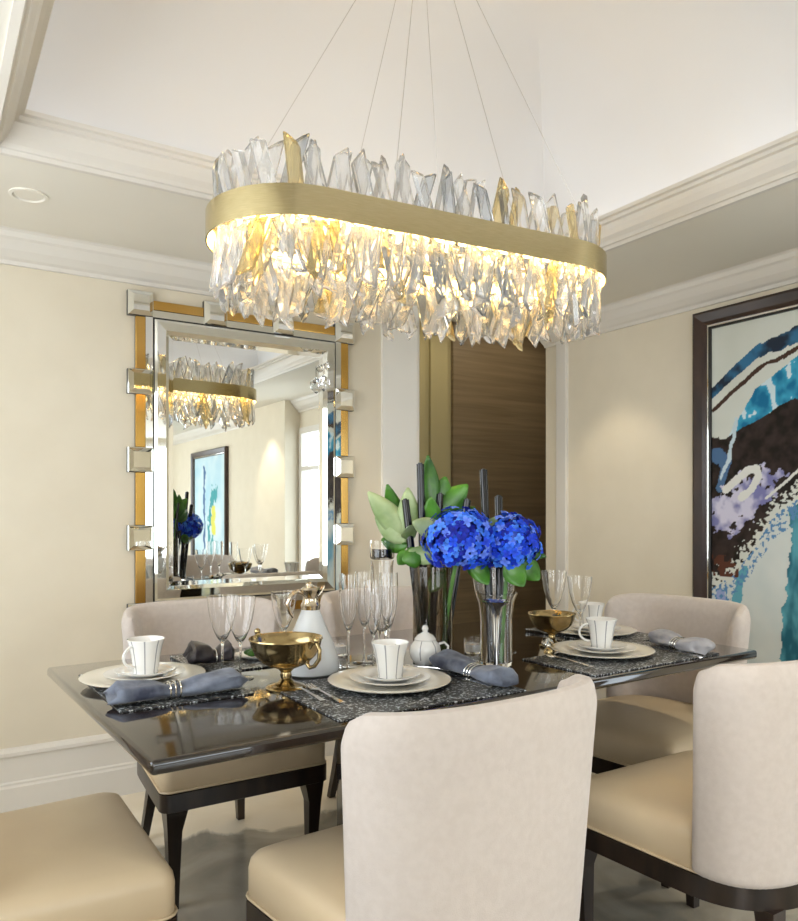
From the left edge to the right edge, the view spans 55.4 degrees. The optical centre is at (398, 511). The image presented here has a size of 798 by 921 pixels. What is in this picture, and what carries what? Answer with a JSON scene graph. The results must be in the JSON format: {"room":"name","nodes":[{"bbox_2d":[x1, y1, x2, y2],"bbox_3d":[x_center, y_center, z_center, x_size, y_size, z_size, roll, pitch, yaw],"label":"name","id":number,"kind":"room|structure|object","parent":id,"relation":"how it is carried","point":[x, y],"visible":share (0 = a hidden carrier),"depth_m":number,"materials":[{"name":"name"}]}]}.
{"room":"dining room","nodes":[
{"label":"dining room","id":0,"kind":"room"},
{"bbox_2d":[0,264,380,748],"bbox_3d":[-1.337,0.055,3.219,3.280,2.290,0.130,0,0,-32],"label":"wall","id":1,"kind":"structure","parent":0,"point":[67,341],"depth_m":3.13,"materials":[{"name":"beige paint"}]},
{"bbox_2d":[0,733,334,812],"bbox_3d":[-1.342,1.067,3.123,2.970,0.266,0.026,0,0,-32],"label":"baseboard","id":2,"kind":"structure","parent":1,"relation":"attached to","point":[31,775],"depth_m":3.10,"materials":[{"name":"white paint"}]},
{"bbox_2d":[0,226,378,318],"bbox_3d":[-1.314,-1.034,3.090,2.980,0.112,0.112,0,0,-32],"label":"trim","id":3,"kind":"structure","parent":1,"relation":"attached to","point":[18,247],"depth_m":3.14,"materials":[{"name":"white paint"}]},
{"bbox_2d":[127,289,353,615],"bbox_3d":[-0.690,-0.225,3.524,1.096,1.446,0.046,0,0,-32],"label":"wall mirror","id":4,"kind":"object","parent":1,"relation":"attached to","point":[239,459],"visible":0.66,"depth_m":3.49,"materials":[{"name":"gold mirror"}]},
{"bbox_2d":[127,289,152,316],"bbox_3d":[-1.108,-0.894,3.259,0.106,0.106,0.046,0,0,-32],"label":"mirror","id":5,"kind":"object","parent":4,"relation":"attached to","point":[139,303],"depth_m":3.24,"materials":[{"name":"white mirror"}]},
{"bbox_2d":[127,368,152,394],"bbox_3d":[-1.108,-0.559,3.259,0.106,0.106,0.046,0,0,-32],"label":"mirror","id":6,"kind":"object","parent":4,"relation":"attached to","point":[139,380],"depth_m":3.24,"materials":[{"name":"white mirror"}]},
{"bbox_2d":[127,447,152,471],"bbox_3d":[-1.108,-0.225,3.259,0.106,0.106,0.046,0,0,-32],"label":"mirror","id":7,"kind":"object","parent":4,"relation":"attached to","point":[139,459],"depth_m":3.24,"materials":[{"name":"white mirror"}]},
{"bbox_2d":[127,525,152,549],"bbox_3d":[-1.108,0.111,3.259,0.106,0.106,0.046,0,0,-32],"label":"mirror","id":8,"kind":"object","parent":4,"relation":"attached to","point":[139,537],"depth_m":3.24,"materials":[{"name":"white mirror"}]},
{"bbox_2d":[202,301,226,327],"bbox_3d":[-0.829,-0.894,3.436,0.106,0.106,0.046,0,0,-32],"label":"mirror","id":9,"kind":"object","parent":4,"relation":"on","point":[213,316],"depth_m":3.41,"materials":[{"name":"white mirror"}]},
{"bbox_2d":[272,311,293,336],"bbox_3d":[-0.550,-0.894,3.612,0.106,0.106,0.046,0,0,-32],"label":"mirror","id":10,"kind":"object","parent":4,"relation":"on","point":[279,329],"depth_m":3.59,"materials":[{"name":"white mirror"}]},
{"bbox_2d":[318,361,329,390],"bbox_3d":[-0.364,-0.661,3.684,0.066,0.155,0.043,0,0,-32],"label":"bauble","id":11,"kind":"object","parent":4,"relation":"hanging from","point":[323,381],"visible":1,"depth_m":3.67,"materials":[{"name":"white"}]},
{"bbox_2d":[333,322,353,344],"bbox_3d":[-0.271,-0.894,3.788,0.106,0.106,0.046,0,0,-32],"label":"mirror","id":12,"kind":"object","parent":4,"relation":"attached to","point":[342,335],"depth_m":3.76,"materials":[{"name":"white mirror"}]},
{"bbox_2d":[335,388,353,411],"bbox_3d":[-0.271,-0.559,3.788,0.106,0.106,0.046,0,0,-32],"label":"mirror","id":13,"kind":"object","parent":4,"relation":"attached to","point":[344,397],"depth_m":3.77,"materials":[{"name":"white mirror"}]},
{"bbox_2d":[335,456,353,477],"bbox_3d":[-0.271,-0.225,3.788,0.106,0.106,0.046,0,0,-32],"label":"mirror","id":14,"kind":"object","parent":4,"relation":"attached to","point":[344,465],"depth_m":3.77,"materials":[{"name":"white mirror"}]},
{"bbox_2d":[335,523,353,544],"bbox_3d":[-0.271,0.111,3.788,0.106,0.106,0.046,0,0,-32],"label":"mirror","id":15,"kind":"object","parent":4,"relation":"attached to","point":[344,532],"depth_m":3.77,"materials":[{"name":"white mirror"}]},
{"bbox_2d":[381,306,416,585],"bbox_3d":[-0.001,0.055,3.980,0.212,2.290,0.030,0,0,-32],"label":"trim","id":16,"kind":"structure","parent":1,"relation":"attached to","point":[398,357],"depth_m":3.96,"materials":[{"name":"paint"}]},
{"bbox_2d":[417,308,418,545],"bbox_3d":[0.064,0.055,4.104,0.030,2.290,0.130,0,0,-32],"label":"trim","id":17,"kind":"structure","parent":1,"relation":"attached to","point":[417,308],"depth_m":4.05,"materials":[{"name":"paint"}]},
{"bbox_2d":[0,0,797,331],"bbox_3d":[1.378,-1.105,-0.075,4.350,0.030,8.600,0,0,-32],"label":"ceiling","id":18,"kind":"structure","parent":0,"point":[79,206],"depth_m":2.89,"materials":[{"name":"beige paint"}]},
{"bbox_2d":[8,187,47,203],"bbox_3d":[-1.274,-1.087,2.614,0.124,0.006,0.124,0,0,-32],"label":"recessed light","id":19,"kind":"object","parent":18,"relation":"in","point":[28,195],"visible":1,"depth_m":2.62,"materials":[{"name":"beige paint"}]},
{"bbox_2d":[0,0,797,262],"bbox_3d":[0.261,-1.140,2.016,2.255,0.116,2.060,0,0,-32],"label":"trim","id":20,"kind":"structure","parent":18,"relation":"attached to","point":[25,134],"depth_m":2.46,"materials":[{"name":"white paint"}]},
{"bbox_2d":[26,0,797,217],"bbox_3d":[0.261,-1.495,2.016,2.405,0.690,2.210,0,0,-32],"label":"ceiling","id":21,"kind":"structure","parent":0,"point":[630,100],"depth_m":2.78,"materials":[{"name":"white paint"}]},
{"bbox_2d":[205,0,606,350],"bbox_3d":[0.068,-1.185,2.277,1.276,1.297,0.480,0,0,-27],"label":"crystal chandelier","id":22,"kind":"object","parent":21,"relation":"hanging from","point":[387,253],"visible":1,"depth_m":2.07,"materials":[{"name":"clear glass"}]},
{"bbox_2d":[120,755,797,920],"bbox_3d":[1.781,1.230,1.067,6.250,0.060,10.100,0,0,-32],"label":"floor","id":23,"kind":"structure","parent":0,"point":[217,850],"depth_m":2.55,"materials":[{"name":"tile"}]},
{"bbox_2d":[0,792,177,920],"bbox_3d":[-0.851,0.764,1.645,0.602,0.872,0.578,0,0,-32],"label":"dining chair","id":24,"kind":"object","parent":23,"relation":"on","point":[88,857],"visible":1,"depth_m":1.56,"materials":[{"name":"beige fabric"}]},
{"bbox_2d":[121,597,325,908],"bbox_3d":[-0.624,0.764,2.635,0.578,0.872,0.602,0,0,-32],"label":"dining chair","id":25,"kind":"object","parent":23,"relation":"on","point":[180,622],"visible":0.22,"depth_m":2.47,"materials":[{"name":"beige fabric"}]},
{"bbox_2d":[320,586,412,797],"bbox_3d":[0.023,0.764,3.061,0.578,0.872,0.602,0,0,-32],"label":"dining chair","id":26,"kind":"object","parent":23,"relation":"on","point":[330,610],"visible":0.14,"depth_m":3.19,"materials":[{"name":"beige fabric"}]},
{"bbox_2d":[47,616,756,825],"bbox_3d":[0.074,0.825,2.342,1.963,0.750,1.016,0,0,-34],"label":"dining table","id":27,"kind":"object","parent":23,"relation":"on","point":[162,740],"visible":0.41,"depth_m":1.73,"materials":[{"name":"brown wood"}]},
{"bbox_2d":[78,662,253,712],"bbox_3d":[-0.618,0.448,1.978,0.320,0.004,0.465,0,0,-33],"label":"placemat","id":28,"kind":"object","parent":27,"relation":"on","point":[229,693],"visible":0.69,"depth_m":1.81,"materials":[{"name":"grey fabric"}]},
{"bbox_2d":[79,662,205,687],"bbox_3d":[-0.680,0.438,2.025,0.320,0.016,0.320,0,0,-32],"label":"charger plate","id":29,"kind":"object","parent":28,"relation":"on","point":[95,678],"visible":0.37,"depth_m":2.02,"materials":[{"name":"beige ceramic"}]},
{"bbox_2d":[103,665,185,680],"bbox_3d":[-0.679,0.433,2.030,0.210,0.016,0.210,0,0,-32],"label":"dessert plate","id":30,"kind":"object","parent":29,"relation":"on","point":[110,674],"visible":0.48,"depth_m":2.01,"materials":[{"name":"white ceramic"}]},
{"bbox_2d":[114,663,176,677],"bbox_3d":[-0.679,0.427,2.038,0.160,0.016,0.160,0,0,-32],"label":"saucer","id":31,"kind":"object","parent":30,"relation":"on","point":[163,668],"visible":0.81,"depth_m":2.04,"materials":[{"name":"white ceramic"}]},
{"bbox_2d":[122,636,164,674],"bbox_3d":[-0.678,0.385,2.033,0.098,0.091,0.108,0,0,-7],"label":"teacup","id":32,"kind":"object","parent":31,"relation":"on","point":[145,651],"visible":0.98,"depth_m":2.01,"materials":[{"name":"white ceramic"}]},
{"bbox_2d":[103,667,247,704],"bbox_3d":[-0.534,0.418,1.833,0.336,0.053,0.099,0,0,-32],"label":"rolled napkin","id":33,"kind":"object","parent":28,"relation":"on","point":[120,691],"visible":1,"depth_m":1.81,"materials":[{"name":"blue fabric"}]},
{"bbox_2d":[170,647,268,670],"bbox_3d":[-0.476,0.448,2.325,0.360,0.004,0.320,0,0,-32],"label":"placemat","id":34,"kind":"object","parent":27,"relation":"on","point":[246,664],"visible":0.24,"depth_m":2.22,"materials":[{"name":"grey fabric"}]},
{"bbox_2d":[183,639,234,663],"bbox_3d":[-0.555,0.409,2.236,0.144,0.071,0.120,0,0,-28],"label":"rolled napkin","id":35,"kind":"object","parent":34,"relation":"on","point":[197,652],"visible":0.91,"depth_m":2.21,"materials":[{"name":"grey fabric"}]},
{"bbox_2d":[235,648,257,659],"bbox_3d":[-0.436,0.432,2.327,0.134,0.026,0.134,0,0,-32],"label":"dish","id":36,"kind":"object","parent":34,"relation":"on","point":[248,654],"visible":0.28,"depth_m":2.30,"materials":[{"name":"white ceramic"}]},
{"bbox_2d":[271,590,296,631],"bbox_3d":[-0.347,0.344,2.289,0.079,0.211,0.079,0,0,-32],"label":"wine glass","id":37,"kind":"object","parent":34,"relation":"on","point":[278,597],"visible":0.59,"depth_m":2.26,"materials":[{"name":"white"}]},
{"bbox_2d":[207,594,237,668],"bbox_3d":[-0.480,0.339,2.063,0.083,0.222,0.083,0,0,-32],"label":"wine glass","id":38,"kind":"object","parent":27,"relation":"on","point":[217,604],"visible":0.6,"depth_m":2.04,"materials":[{"name":"white"}]},
{"bbox_2d":[207,594,237,642],"bbox_3d":[-0.480,0.292,2.063,0.083,0.128,0.083,0,0,-32],"label":"bowl","id":39,"kind":"object","parent":38,"relation":"on","point":[217,604],"depth_m":2.03,"materials":[{"name":"clear glass"}]},
{"bbox_2d":[227,595,255,679],"bbox_3d":[-0.429,0.340,2.054,0.082,0.220,0.082,0,0,-32],"label":"wine glass","id":40,"kind":"object","parent":27,"relation":"on","point":[240,611],"visible":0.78,"depth_m":2.03,"materials":[{"name":"white"}]},
{"bbox_2d":[227,595,255,643],"bbox_3d":[-0.429,0.293,2.054,0.082,0.127,0.082,0,0,-32],"label":"bowl","id":41,"kind":"object","parent":40,"relation":"on","point":[240,611],"depth_m":2.03,"materials":[{"name":"clear glass"}]},
{"bbox_2d":[285,581,339,677],"bbox_3d":[-0.247,0.322,2.121,0.164,0.256,0.162,0,0,-42],"label":"carafe","id":42,"kind":"object","parent":27,"relation":"on","point":[310,619],"visible":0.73,"depth_m":2.09,"materials":[{"name":"white ceramic"}]},
{"bbox_2d":[332,639,346,655],"bbox_3d":[-0.192,0.427,2.399,0.058,0.045,0.058,0,0,-32],"label":"tealight holder","id":43,"kind":"object","parent":27,"relation":"on","point":[340,644],"visible":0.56,"depth_m":2.38,"materials":[{"name":"clear glass"}]},
{"bbox_2d":[339,573,358,670],"bbox_3d":[-0.145,0.314,2.186,0.069,0.272,0.069,0,0,-32],"label":"champagne flute","id":44,"kind":"object","parent":27,"relation":"on","point":[348,582],"visible":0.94,"depth_m":2.17,"materials":[{"name":"clear glass"}]},
{"bbox_2d":[339,573,357,631],"bbox_3d":[-0.145,0.261,2.186,0.056,0.167,0.056,0,0,-32],"label":"bowl","id":45,"kind":"object","parent":44,"relation":"on","point":[348,582],"depth_m":2.17,"materials":[{"name":"clear glass"}]},
{"bbox_2d":[353,571,374,664],"bbox_3d":[-0.104,0.314,2.271,0.069,0.272,0.069,0,0,-32],"label":"champagne flute","id":46,"kind":"object","parent":27,"relation":"on","point":[362,575],"visible":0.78,"depth_m":2.25,"materials":[{"name":"clear glass"}]},
{"bbox_2d":[355,571,372,626],"bbox_3d":[-0.104,0.261,2.271,0.056,0.167,0.056,0,0,-32],"label":"bowl","id":47,"kind":"object","parent":46,"relation":"on","point":[362,575],"depth_m":2.25,"materials":[{"name":"clear glass"}]},
{"bbox_2d":[364,579,382,665],"bbox_3d":[-0.072,0.320,2.145,0.066,0.258,0.066,0,0,-32],"label":"champagne flute","id":48,"kind":"object","parent":27,"relation":"on","point":[373,589],"visible":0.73,"depth_m":2.13,"materials":[{"name":"clear glass"}]},
{"bbox_2d":[364,579,382,635],"bbox_3d":[-0.072,0.270,2.145,0.053,0.159,0.053,0,0,-32],"label":"bowl","id":49,"kind":"object","parent":48,"relation":"on","point":[373,589],"depth_m":2.13,"materials":[{"name":"clear glass"}]},
{"bbox_2d":[367,540,393,659],"bbox_3d":[-0.052,0.269,2.357,0.096,0.362,0.096,0,0,-32],"label":"glass","id":50,"kind":"object","parent":27,"relation":"on","point":[381,552],"visible":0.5,"depth_m":2.33,"materials":[{"name":"white"}]},
{"bbox_2d":[370,540,393,559],"bbox_3d":[-0.052,0.117,2.357,0.076,0.058,0.076,0,0,-32],"label":"glass cup","id":51,"kind":"object","parent":50,"relation":"on","point":[379,550],"depth_m":2.32,"materials":[{"name":"white"}]},
{"bbox_2d":[379,572,397,638],"bbox_3d":[-0.030,0.314,2.228,0.069,0.272,0.069,0,0,-32],"label":"champagne flute","id":52,"kind":"object","parent":27,"relation":"on","point":[389,579],"visible":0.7,"depth_m":2.21,"materials":[{"name":"clear glass"}]},
{"bbox_2d":[281,665,526,721],"bbox_3d":[-0.007,0.448,1.930,0.530,0.004,0.390,0,0,-32],"label":"placemat","id":53,"kind":"object","parent":27,"relation":"on","point":[357,704],"visible":0.5,"depth_m":1.83,"materials":[{"name":"grey fabric"}]},
{"bbox_2d":[248,628,322,692],"bbox_3d":[-0.288,0.378,1.938,0.189,0.142,0.189,0,0,-7],"label":"pedestal bowl","id":54,"kind":"object","parent":53,"relation":"on","point":[285,652],"visible":0.99,"depth_m":1.89,"materials":[{"name":"gold metal"}]},
{"bbox_2d":[304,683,345,703],"bbox_3d":[-0.183,0.441,1.851,0.025,0.007,0.205,0,0,-30],"label":"fork","id":55,"kind":"object","parent":53,"relation":"on","point":[313,688],"visible":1,"depth_m":1.85,"materials":[{"name":"silver metal"}]},
{"bbox_2d":[328,666,450,693],"bbox_3d":[-0.025,0.438,1.972,0.320,0.016,0.320,0,0,-32],"label":"charger plate","id":56,"kind":"object","parent":53,"relation":"on","point":[341,679],"visible":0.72,"depth_m":1.94,"materials":[{"name":"beige ceramic"}]},
{"bbox_2d":[350,670,429,686],"bbox_3d":[-0.023,0.433,1.978,0.210,0.016,0.210,0,0,-32],"label":"dessert plate","id":57,"kind":"object","parent":56,"relation":"on","point":[355,676],"visible":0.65,"depth_m":1.95,"materials":[{"name":"white ceramic"}]},
{"bbox_2d":[360,667,420,681],"bbox_3d":[-0.023,0.427,1.985,0.160,0.016,0.160,0,0,-32],"label":"saucer","id":58,"kind":"object","parent":57,"relation":"on","point":[371,673],"visible":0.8,"depth_m":1.99,"materials":[{"name":"white ceramic"}]},
{"bbox_2d":[371,639,408,678],"bbox_3d":[-0.025,0.385,1.989,0.098,0.091,0.108,0,0,-22],"label":"teacup","id":59,"kind":"object","parent":58,"relation":"on","point":[389,653],"visible":0.98,"depth_m":1.95,"materials":[{"name":"white ceramic"}]},
{"bbox_2d":[446,673,491,687],"bbox_3d":[0.171,0.441,2.008,0.020,0.006,0.212,0,0,-34],"label":"table knife","id":60,"kind":"object","parent":53,"relation":"on","point":[482,684],"visible":0.79,"depth_m":1.97,"materials":[{"name":"silver metal"}]},
{"bbox_2d":[429,649,518,686],"bbox_3d":[0.199,0.417,2.048,0.110,0.055,0.324,0,0,-30],"label":"rolled napkin","id":61,"kind":"object","parent":53,"relation":"on","point":[447,659],"visible":1,"depth_m":2.01,"materials":[{"name":"blue fabric"}]},
{"bbox_2d":[409,625,448,665],"bbox_3d":[0.081,0.391,2.244,0.094,0.117,0.105,0,0,45],"label":"sugar pot","id":62,"kind":"object","parent":27,"relation":"on","point":[424,645],"visible":0.85,"depth_m":2.21,"materials":[{"name":"white ceramic"}]},
{"bbox_2d":[413,565,451,650],"bbox_3d":[0.102,0.307,2.318,0.120,0.285,0.120,0,0,-32],"label":"glass vase","id":63,"kind":"object","parent":27,"relation":"on","point":[431,584],"visible":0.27,"depth_m":2.27,"materials":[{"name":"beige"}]},
{"bbox_2d":[367,484,420,567],"bbox_3d":[-0.003,0.171,2.329,0.166,0.514,0.090,0,0,29],"label":"leafy branch","id":64,"kind":"object","parent":63,"relation":"in","point":[388,511],"visible":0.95,"depth_m":2.33,"materials":[{"name":"green plant"}]},
{"bbox_2d":[402,498,414,598],"bbox_3d":[0.047,0.194,2.313,0.089,0.472,0.024,0,0,33],"label":"stick","id":65,"kind":"object","parent":63,"relation":"in","point":[405,502],"visible":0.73,"depth_m":2.31,"materials":[{"name":"black wood"}]},
{"bbox_2d":[416,463,426,566],"bbox_3d":[0.073,0.139,2.329,0.040,0.580,0.024,0,0,5],"label":"stick","id":66,"kind":"object","parent":63,"relation":"in","point":[419,467],"visible":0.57,"depth_m":2.32,"materials":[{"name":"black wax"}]},
{"bbox_2d":[432,493,443,566],"bbox_3d":[0.113,0.184,2.359,0.055,0.489,0.024,0,0,-27],"label":"stick","id":67,"kind":"object","parent":63,"relation":"in","point":[439,497],"visible":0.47,"depth_m":2.35,"materials":[{"name":"black wood"}]},
{"bbox_2d":[424,455,475,575],"bbox_3d":[0.165,0.127,2.348,0.192,0.604,0.112,0,0,-17],"label":"leafy branch","id":68,"kind":"object","parent":63,"relation":"in","point":[454,495],"visible":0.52,"depth_m":2.36,"materials":[{"name":"green plant"}]},
{"bbox_2d":[409,506,496,616],"bbox_3d":[0.178,0.206,2.244,0.231,0.447,0.235,0,0,-32],"label":"hydrangea","id":69,"kind":"object","parent":63,"relation":"in","point":[457,538],"visible":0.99,"depth_m":2.18,"materials":[{"name":"blue plant"}]},
{"bbox_2d":[452,498,470,623],"bbox_3d":[0.174,0.194,2.330,0.094,0.472,0.023,0,0,-5],"label":"stick","id":70,"kind":"object","parent":63,"relation":"in","point":[466,502],"visible":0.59,"depth_m":2.32,"materials":[{"name":"black wood"}]},
{"bbox_2d":[464,637,479,653],"bbox_3d":[0.237,0.427,2.433,0.058,0.045,0.058,0,0,-32],"label":"tealight holder","id":71,"kind":"object","parent":27,"relation":"on","point":[471,644],"visible":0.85,"depth_m":2.41,"materials":[{"name":"clear glass"}]},
{"bbox_2d":[473,578,482,636],"bbox_3d":[0.308,0.339,2.750,0.083,0.222,0.083,0,0,-32],"label":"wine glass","id":72,"kind":"object","parent":27,"relation":"on","point":[477,586],"visible":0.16,"depth_m":2.73,"materials":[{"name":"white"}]},
{"bbox_2d":[473,578,482,599],"bbox_3d":[0.308,0.292,2.750,0.083,0.128,0.083,0,0,-32],"label":"bowl","id":73,"kind":"object","parent":72,"relation":"on","point":[477,586],"depth_m":2.73,"materials":[{"name":"clear glass"}]},
{"bbox_2d":[475,590,517,666],"bbox_3d":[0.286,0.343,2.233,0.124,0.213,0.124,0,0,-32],"label":"glass vase","id":74,"kind":"object","parent":27,"relation":"on","point":[505,628],"visible":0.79,"depth_m":2.19,"materials":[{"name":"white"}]},
{"bbox_2d":[480,469,492,594],"bbox_3d":[0.267,0.152,2.293,0.024,0.570,0.096,0,0,-13],"label":"stick","id":75,"kind":"object","parent":74,"relation":"in","point":[483,472],"visible":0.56,"depth_m":2.31,"materials":[{"name":"black wood"}]},
{"bbox_2d":[495,495,503,594],"bbox_3d":[0.303,0.193,2.291,0.024,0.490,0.091,0,0,3],"label":"stick","id":76,"kind":"object","parent":74,"relation":"in","point":[498,499],"visible":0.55,"depth_m":2.29,"materials":[{"name":"black wood"}]},
{"bbox_2d":[480,511,545,594],"bbox_3d":[0.330,0.218,2.272,0.215,0.437,0.206,0,0,-32],"label":"hydrangea","id":77,"kind":"object","parent":74,"relation":"in","point":[517,547],"visible":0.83,"depth_m":2.21,"materials":[{"name":"blue plant"}]},
{"bbox_2d":[528,610,575,646],"bbox_3d":[0.514,0.394,2.555,0.160,0.110,0.160,0,0,0],"label":"pedestal bowl","id":78,"kind":"object","parent":27,"relation":"on","point":[551,622],"visible":0.81,"depth_m":2.51,"materials":[{"name":"gold metal"}]},
{"bbox_2d":[541,570,566,640],"bbox_3d":[0.549,0.330,2.696,0.090,0.240,0.090,0,0,-32],"label":"wine glass","id":79,"kind":"object","parent":27,"relation":"on","point":[553,581],"visible":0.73,"depth_m":2.67,"materials":[{"name":"white"}]},
{"bbox_2d":[541,570,566,609],"bbox_3d":[0.549,0.279,2.696,0.090,0.139,0.090,0,0,-32],"label":"bowl","id":80,"kind":"object","parent":79,"relation":"on","point":[553,581],"depth_m":2.67,"materials":[{"name":"clear glass"}]},
{"bbox_2d":[567,576,591,639],"bbox_3d":[0.624,0.336,2.625,0.085,0.226,0.085,0,0,-32],"label":"wine glass","id":81,"kind":"object","parent":27,"relation":"on","point":[579,587],"visible":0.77,"depth_m":2.60,"materials":[{"name":"white"}]},
{"bbox_2d":[567,576,591,613],"bbox_3d":[0.624,0.289,2.625,0.085,0.131,0.085,0,0,-32],"label":"bowl","id":82,"kind":"object","parent":81,"relation":"on","point":[579,587],"depth_m":2.60,"materials":[{"name":"clear glass"}]},
{"bbox_2d":[525,627,649,641],"bbox_3d":[0.722,0.448,2.808,0.302,0.004,0.425,0,0,-32],"label":"placemat","id":83,"kind":"object","parent":27,"relation":"on","point":[638,636],"visible":0.29,"depth_m":2.72,"materials":[{"name":"grey fabric"}]},
{"bbox_2d":[560,622,636,635],"bbox_3d":[0.713,0.438,2.811,0.320,0.016,0.320,0,0,-32],"label":"charger plate","id":84,"kind":"object","parent":83,"relation":"on","point":[625,630],"visible":0.4,"depth_m":2.78,"materials":[{"name":"beige ceramic"}]},
{"bbox_2d":[568,625,620,632],"bbox_3d":[0.715,0.433,2.817,0.210,0.016,0.210,0,0,-32],"label":"dessert plate","id":85,"kind":"object","parent":84,"relation":"on","point":[570,627],"visible":0.3,"depth_m":2.79,"materials":[{"name":"white ceramic"}]},
{"bbox_2d":[571,622,588,630],"bbox_3d":[0.715,0.427,2.824,0.160,0.016,0.160,0,0,-32],"label":"saucer","id":86,"kind":"object","parent":85,"relation":"on","point":[576,624],"visible":0.3,"depth_m":2.83,"materials":[{"name":"white ceramic"}]},
{"bbox_2d":[572,602,604,627],"bbox_3d":[0.710,0.385,2.823,0.108,0.091,0.098,0,0,-12],"label":"teacup","id":87,"kind":"object","parent":86,"relation":"on","point":[592,609],"visible":0.48,"depth_m":2.79,"materials":[{"name":"white ceramic"}]},
{"bbox_2d":[522,641,718,676],"bbox_3d":[0.692,0.448,2.354,0.575,0.004,0.290,0,0,-35],"label":"placemat","id":88,"kind":"object","parent":27,"relation":"on","point":[602,666],"visible":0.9,"depth_m":2.27,"materials":[{"name":"grey fabric"}]},
{"bbox_2d":[551,640,654,658],"bbox_3d":[0.643,0.438,2.406,0.320,0.016,0.320,0,0,-32],"label":"charger plate","id":89,"kind":"object","parent":88,"relation":"on","point":[562,647],"visible":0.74,"depth_m":2.37,"materials":[{"name":"beige ceramic"}]},
{"bbox_2d":[568,642,636,653],"bbox_3d":[0.644,0.433,2.411,0.210,0.016,0.210,0,0,-32],"label":"dessert plate","id":90,"kind":"object","parent":89,"relation":"on","point":[573,645],"visible":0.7,"depth_m":2.38,"materials":[{"name":"white ceramic"}]},
{"bbox_2d":[576,640,627,650],"bbox_3d":[0.644,0.427,2.419,0.160,0.016,0.160,0,0,-32],"label":"saucer","id":91,"kind":"object","parent":90,"relation":"on","point":[616,645],"visible":0.74,"depth_m":2.42,"materials":[{"name":"white ceramic"}]},
{"bbox_2d":[578,616,617,647],"bbox_3d":[0.641,0.385,2.415,0.108,0.091,0.098,0,0,-42],"label":"teacup","id":92,"kind":"object","parent":91,"relation":"on","point":[601,629],"visible":0.92,"depth_m":2.39,"materials":[{"name":"white ceramic"}]},
{"bbox_2d":[650,646,701,657],"bbox_3d":[0.873,0.441,2.405,0.020,0.006,0.212,0,0,-24],"label":"table knife","id":93,"kind":"object","parent":88,"relation":"on","point":[678,652],"visible":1,"depth_m":2.37,"materials":[{"name":"silver metal"}]},
{"bbox_2d":[648,629,715,654],"bbox_3d":[0.914,0.419,2.463,0.104,0.051,0.252,0,0,-17],"label":"rolled napkin","id":94,"kind":"object","parent":88,"relation":"on","point":[675,641],"visible":1,"depth_m":2.41,"materials":[{"name":"grey fabric"}]},
{"bbox_2d":[246,674,596,920],"bbox_3d":[0.054,0.764,1.583,0.578,0.872,0.602,0,0,-36],"label":"dining chair","id":95,"kind":"object","parent":23,"relation":"on","point":[479,812],"visible":1,"depth_m":1.30,"materials":[{"name":"beige fabric"}]},
{"bbox_2d":[591,593,750,888],"bbox_3d":[0.910,0.764,2.775,0.602,0.872,0.578,0,0,-39],"label":"dining chair","id":96,"kind":"object","parent":23,"relation":"on","point":[636,722],"visible":0.44,"depth_m":2.79,"materials":[{"name":"beige fabric"}]},
{"bbox_2d":[579,660,797,920],"bbox_3d":[0.837,0.764,1.984,0.578,0.872,0.602,0,0,-32],"label":"dining chair","id":97,"kind":"object","parent":23,"relation":"on","point":[716,822],"visible":0.98,"depth_m":1.70,"materials":[{"name":"beige fabric"}]},
{"bbox_2d":[419,317,545,623],"bbox_3d":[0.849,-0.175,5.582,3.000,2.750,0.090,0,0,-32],"label":"door","id":98,"kind":"structure","parent":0,"point":[498,393],"depth_m":5.40,"materials":[{"name":"brown wood"}]},
{"bbox_2d":[429,334,433,564],"bbox_3d":[0.221,-0.175,5.153,0.030,2.750,0.025,0,0,-32],"label":"trim","id":99,"kind":"structure","parent":98,"relation":"attached to","point":[431,342],"depth_m":5.14,"materials":[{"name":"gold metal"}]},
{"bbox_2d":[546,283,797,621],"bbox_3d":[1.668,0.055,3.415,0.130,2.290,2.750,0,0,-32],"label":"wall","id":100,"kind":"structure","parent":0,"point":[630,389],"depth_m":4.03,"materials":[{"name":"beige paint"}]},
{"bbox_2d":[556,341,567,610],"bbox_3d":[0.951,0.055,4.417,0.032,2.290,0.080,0,0,-32],"label":"trim","id":101,"kind":"structure","parent":100,"relation":"attached to","point":[561,350],"depth_m":4.40,"materials":[{"name":"white paint"}]},
{"bbox_2d":[539,247,797,347],"bbox_3d":[3.068,-1.034,0.975,0.112,0.112,8.370,0,0,-32],"label":"trim","id":102,"kind":"structure","parent":100,"relation":"attached to","point":[774,271],"depth_m":3.57,"materials":[{"name":"white paint"}]},
{"bbox_2d":[693,287,797,662],"bbox_3d":[1.744,-0.080,3.125,0.048,1.730,1.220,0,0,-32],"label":"framed painting","id":103,"kind":"object","parent":100,"relation":"attached to","point":[745,353],"visible":0.84,"depth_m":3.41,"materials":[{"name":"paint"}]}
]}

